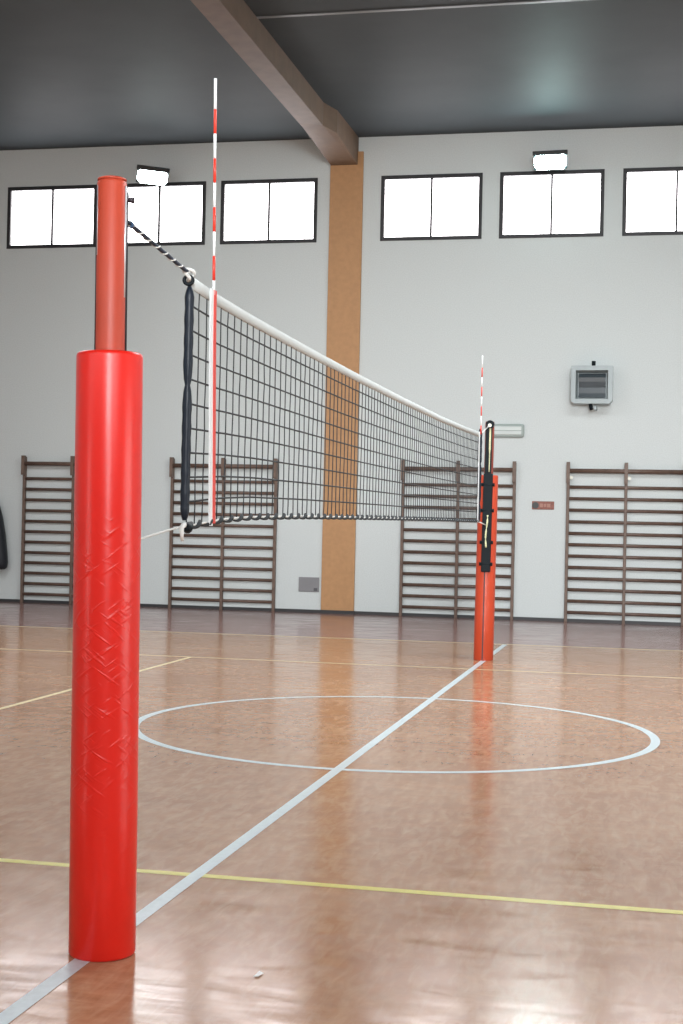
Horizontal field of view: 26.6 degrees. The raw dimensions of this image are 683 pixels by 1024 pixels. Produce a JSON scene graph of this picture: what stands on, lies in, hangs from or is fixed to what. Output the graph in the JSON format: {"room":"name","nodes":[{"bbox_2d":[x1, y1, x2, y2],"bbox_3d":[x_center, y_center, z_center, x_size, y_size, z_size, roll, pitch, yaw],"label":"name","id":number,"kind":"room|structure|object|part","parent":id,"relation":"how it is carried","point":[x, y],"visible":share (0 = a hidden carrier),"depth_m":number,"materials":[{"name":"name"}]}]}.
{"room":"school gymnasium","nodes":[
{"label":"school gymnasium","id":0,"kind":"room"},
{"bbox_2d":[0,602,682,1023],"bbox_3d":[-2.776,1.475,10.005,22.000,0.002,27.150,1,0,12],"label":"floor","id":1,"kind":"structure","parent":0,"point":[374,818],"depth_m":7.05,"materials":[{"name":"brown wood"}]},
{"bbox_2d":[20,455,74,603],"bbox_3d":[-4.523,0.305,24.230,1.822,2.485,0.131,1,0,12],"label":"wall bars","id":2,"kind":"object","parent":1,"relation":"on","point":[24,462],"visible":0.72,"depth_m":24.33,"materials":[{"name":"brown wood"}]},
{"bbox_2d":[68,175,142,961],"bbox_3d":[-0.785,0.176,4.874,0.224,2.605,0.254,1,-1,12],"label":"net post","id":3,"kind":"object","parent":1,"relation":"on","point":[109,377],"visible":1,"depth_m":4.76,"materials":[{"name":"red plastic"}]},
{"bbox_3d":[-0.713,-1.056,4.894,0.023,0.021,0.022,1,0,-13],"label":"knob","id":4,"kind":"part","parent":3,"relation":"part of","materials":[{"name":"black metal"}]},
{"bbox_2d":[128,220,487,540],"bbox_3d":[0.412,-0.405,10.335,0.058,1.187,10.949,1,0,12],"label":"net","id":5,"kind":"object","parent":3,"relation":"attached to","point":[192,284],"visible":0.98,"depth_m":7.58,"materials":[{"name":"black fabric"}]},
{"bbox_3d":[-0.680,-0.979,5.339,0.022,0.080,0.708,1,0,12],"label":"cord","id":6,"kind":"part","parent":5,"relation":"part of","materials":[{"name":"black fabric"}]},
{"bbox_3d":[-0.702,0.087,5.336,0.009,0.078,0.706,1,0,12],"label":"cord","id":7,"kind":"part","parent":5,"relation":"part of","materials":[{"name":"white fabric"}]},
{"bbox_3d":[-0.604,-0.936,5.708,0.038,0.058,0.095,1,0,12],"label":"tie cord","id":8,"kind":"part","parent":5,"relation":"part of","materials":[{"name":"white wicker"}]},
{"bbox_2d":[208,78,216,525],"bbox_3d":[-0.526,-0.863,5.994,0.012,1.840,0.128,1,0,12],"label":"antenna","id":9,"kind":"object","parent":5,"relation":"on","point":[213,293],"visible":1,"depth_m":5.97,"materials":[{"name":"plastic"}]},
{"bbox_3d":[-0.524,-1.340,5.962,0.012,0.885,0.054,1,0,12],"label":"rod","id":10,"kind":"part","parent":9,"relation":"part of","materials":[{"name":"plastic"}]},
{"bbox_2d":[477,356,482,519],"bbox_3d":[1.427,-0.758,14.896,0.012,1.725,0.141,1,0,12],"label":"antenna","id":11,"kind":"object","parent":5,"relation":"attached to","point":[482,356],"visible":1,"depth_m":14.86,"materials":[{"name":"plastic"}]},
{"bbox_3d":[1.451,-1.211,14.962,0.012,0.816,0.012,1,0,12],"label":"rod","id":12,"kind":"part","parent":11,"relation":"part of","materials":[{"name":"plastic"}]},
{"bbox_2d":[168,457,277,611],"bbox_3d":[-1.955,0.357,23.666,1.822,2.485,0.131,1,0,12],"label":"wall bars","id":13,"kind":"object","parent":1,"relation":"on","point":[172,464],"visible":0.89,"depth_m":23.66,"materials":[{"name":"brown wood"}]},
{"bbox_2d":[253,971,262,976],"bbox_3d":[-0.266,1.483,4.639,0.017,0.005,0.048,1,0,21],"label":"paper scrap","id":14,"kind":"object","parent":1,"relation":"on","point":[259,973],"visible":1,"depth_m":4.64,"materials":[{"name":"white paper"}]},
{"bbox_2d":[399,460,516,619],"bbox_3d":[1.825,0.433,22.836,1.822,2.485,0.131,1,0,12],"label":"wall bars","id":15,"kind":"object","parent":1,"relation":"on","point":[457,530],"visible":0.86,"depth_m":22.84,"materials":[{"name":"brown wood"}]},
{"bbox_2d":[473,420,497,660],"bbox_3d":[1.579,0.309,15.752,0.216,2.611,0.264,2,0,12],"label":"net post","id":16,"kind":"object","parent":1,"relation":"on","point":[486,535],"visible":0.96,"depth_m":15.68,"materials":[{"name":"red plastic"}]},
{"bbox_2d":[564,462,682,625],"bbox_3d":[4.392,0.485,22.272,1.871,2.485,0.131,1,0,12],"label":"wall bars","id":17,"kind":"object","parent":1,"relation":"on","point":[626,471],"visible":1,"depth_m":22.28,"materials":[{"name":"brown wood"}]},
{"bbox_2d":[0,126,682,622],"bbox_3d":[0.249,-2.200,23.440,22.000,7.690,0.300,1,0,12],"label":"wall","id":18,"kind":"structure","parent":0,"point":[534,309],"depth_m":23.18,"materials":[{"name":"white paint"}]},
{"bbox_2d":[0,507,7,569],"bbox_3d":[-5.829,0.273,24.426,0.423,1.397,0.313,1,0,12],"label":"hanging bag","id":19,"kind":"object","parent":18,"relation":"hanging from","point":[3,544],"visible":1,"depth_m":24.33,"materials":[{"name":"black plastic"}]},
{"bbox_2d":[6,185,95,248],"bbox_3d":[-4.892,-4.989,24.490,1.620,1.050,0.100,1,0,12],"label":"window","id":20,"kind":"structure","parent":18,"relation":"in","point":[37,216],"depth_m":24.49,"materials":[{"name":"white glass"}]},
{"bbox_3d":[-5.263,-4.997,24.588,0.733,0.930,0.012,1,0,12],"label":"pane","id":21,"kind":"part","parent":20,"relation":"part of","materials":[{"name":"white glass"}]},
{"bbox_3d":[-4.514,-4.982,24.423,0.733,0.930,0.012,1,0,12],"label":"pane","id":22,"kind":"part","parent":20,"relation":"part of","materials":[{"name":"white glass"}]},
{"bbox_2d":[136,164,169,185],"bbox_3d":[-3.102,-5.521,23.691,0.542,0.382,0.636,1,0,-11],"label":"floodlight","id":23,"kind":"object","parent":18,"relation":"attached to","point":[145,174],"visible":1,"depth_m":23.47,"materials":[{"name":"white"}]},
{"bbox_2d":[127,181,205,245],"bbox_3d":[-3.032,-4.952,24.081,1.630,1.050,0.100,1,0,12],"label":"window","id":24,"kind":"structure","parent":18,"relation":"in","point":[174,213],"depth_m":24.05,"materials":[{"name":"white glass"}]},
{"bbox_3d":[-3.405,-4.959,24.180,0.738,0.930,0.012,1,0,12],"label":"pane","id":25,"kind":"part","parent":24,"relation":"part of","materials":[{"name":"white glass"}]},
{"bbox_3d":[-2.651,-4.944,24.014,0.738,0.930,0.012,1,0,12],"label":"pane","id":26,"kind":"part","parent":24,"relation":"part of","materials":[{"name":"white glass"}]},
{"bbox_2d":[220,178,317,243],"bbox_3d":[-1.184,-4.915,23.675,1.635,1.050,0.100,1,0,12],"label":"window","id":27,"kind":"structure","parent":18,"relation":"in","point":[264,211],"depth_m":23.67,"materials":[{"name":"white glass"}]},
{"bbox_3d":[-1.558,-4.922,23.774,0.740,0.930,0.012,1,0,12],"label":"pane","id":28,"kind":"part","parent":27,"relation":"part of","materials":[{"name":"white glass"}]},
{"bbox_3d":[-0.802,-4.907,23.608,0.740,0.930,0.012,1,0,12],"label":"pane","id":29,"kind":"part","parent":27,"relation":"part of","materials":[{"name":"white glass"}]},
{"bbox_2d":[191,0,358,164],"bbox_3d":[-2.853,-5.989,10.114,0.450,0.454,27.148,1,0,12],"label":"beam","id":30,"kind":"structure","parent":18,"relation":"attached to","point":[234,20],"depth_m":19.38,"materials":[{"name":"brown wood"}]},
{"bbox_2d":[298,577,318,591],"bbox_3d":[-0.529,1.174,23.401,0.340,0.236,0.023,1,0,12],"label":"air vent","id":31,"kind":"object","parent":18,"relation":"in","point":[306,584],"visible":1,"depth_m":23.39,"materials":[{"name":"grey metal"}]},
{"bbox_2d":[0,599,680,625],"bbox_3d":[0.127,1.615,23.236,22.000,0.055,0.056,1,0,12],"label":"baseboard","id":32,"kind":"structure","parent":18,"relation":"attached to","point":[1,600],"depth_m":23.16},
{"bbox_2d":[321,151,363,610],"bbox_3d":[0.014,-2.106,23.310,0.540,7.410,0.049,1,0,12],"label":"pillar","id":33,"kind":"structure","parent":18,"relation":"attached to","point":[346,181],"depth_m":23.29,"materials":[{"name":"paint"}]},
{"bbox_2d":[380,173,482,240],"bbox_3d":[1.438,-4.862,23.099,1.635,1.050,0.100,1,0,12],"label":"window","id":34,"kind":"structure","parent":18,"relation":"in","point":[426,206],"depth_m":23.09,"materials":[{"name":"white glass"}]},
{"bbox_3d":[1.064,-4.870,23.198,0.740,0.930,0.012,1,0,12],"label":"pane","id":35,"kind":"part","parent":34,"relation":"part of","materials":[{"name":"white glass"}]},
{"bbox_3d":[1.820,-4.854,23.032,0.740,0.930,0.012,1,0,12],"label":"pane","id":36,"kind":"part","parent":34,"relation":"part of","materials":[{"name":"white glass"}]},
{"bbox_2d":[494,424,523,436],"bbox_3d":[2.595,-1.279,22.715,0.550,0.210,0.088,1,0,12],"label":"emergency light","id":37,"kind":"object","parent":18,"relation":"attached to","point":[500,430],"visible":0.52,"depth_m":22.67,"materials":[{"name":"white plastic"}]},
{"bbox_2d":[494,426,521,434],"bbox_3d":[2.589,-1.279,22.687,0.470,0.130,0.025,1,0,12],"label":"diffuser","id":38,"kind":"object","parent":37,"relation":"attached to","point":[498,430],"depth_m":22.67,"materials":[{"name":"white plastic"}]},
{"bbox_2d":[532,501,553,509],"bbox_3d":[3.153,-0.102,22.611,0.344,0.128,0.021,1,0,12],"label":"wall plaque","id":39,"kind":"object","parent":18,"relation":"attached to","point":[543,505],"visible":1,"depth_m":22.60,"materials":[{"name":"red plastic"}]},
{"bbox_2d":[532,150,567,169],"bbox_3d":[3.244,-5.434,22.340,0.536,0.380,0.642,1,0,12],"label":"floodlight","id":40,"kind":"object","parent":18,"relation":"attached to","point":[550,159],"visible":1,"depth_m":22.09,"materials":[{"name":"white"}]},
{"bbox_2d":[499,169,604,238],"bbox_3d":[3.299,-4.825,22.691,1.625,1.050,0.100,1,0,12],"label":"window","id":41,"kind":"structure","parent":18,"relation":"in","point":[556,203],"depth_m":22.69,"materials":[{"name":"white glass"}]},
{"bbox_3d":[2.926,-4.832,22.789,0.736,0.930,0.012,1,0,12],"label":"pane","id":42,"kind":"part","parent":41,"relation":"part of","materials":[{"name":"white glass"}]},
{"bbox_3d":[3.678,-4.817,22.624,0.736,0.930,0.012,1,0,12],"label":"pane","id":43,"kind":"part","parent":41,"relation":"part of","materials":[{"name":"white glass"}]},
{"bbox_2d":[571,361,612,410],"bbox_3d":[3.870,-1.938,22.304,0.630,0.753,0.360,1,0,12],"label":"wall fixture","id":44,"kind":"object","parent":18,"relation":"attached to","point":[590,385],"visible":1,"depth_m":22.23,"materials":[{"name":"grey plastic"}]},
{"bbox_2d":[622,167,682,235],"bbox_3d":[5.169,-4.787,22.280,1.635,1.050,0.100,1,0,12],"label":"window","id":45,"kind":"structure","parent":18,"relation":"in","point":[653,196],"depth_m":22.36,"materials":[{"name":"white glass"}]},
{"bbox_3d":[5.550,-4.779,22.213,0.740,0.930,0.012,1,0,12],"label":"pane","id":46,"kind":"part","parent":45,"relation":"part of","materials":[{"name":"white glass"}]},
{"bbox_2d":[0,0,682,150],"bbox_3d":[-2.609,-6.213,10.065,22.000,0.001,27.150,1,0,12],"label":"ceiling","id":47,"kind":"structure","parent":0,"point":[74,73],"depth_m":19.82,"materials":[{"name":"grey paint"}]},
{"bbox_2d":[256,0,588,18],"bbox_3d":[4.396,-6.002,16.670,11.144,0.011,0.060,1,0,12],"label":"trim","id":48,"kind":"structure","parent":47,"relation":"attached to","point":[539,1],"depth_m":17.42,"materials":[{"name":"grey metal"}]}
]}

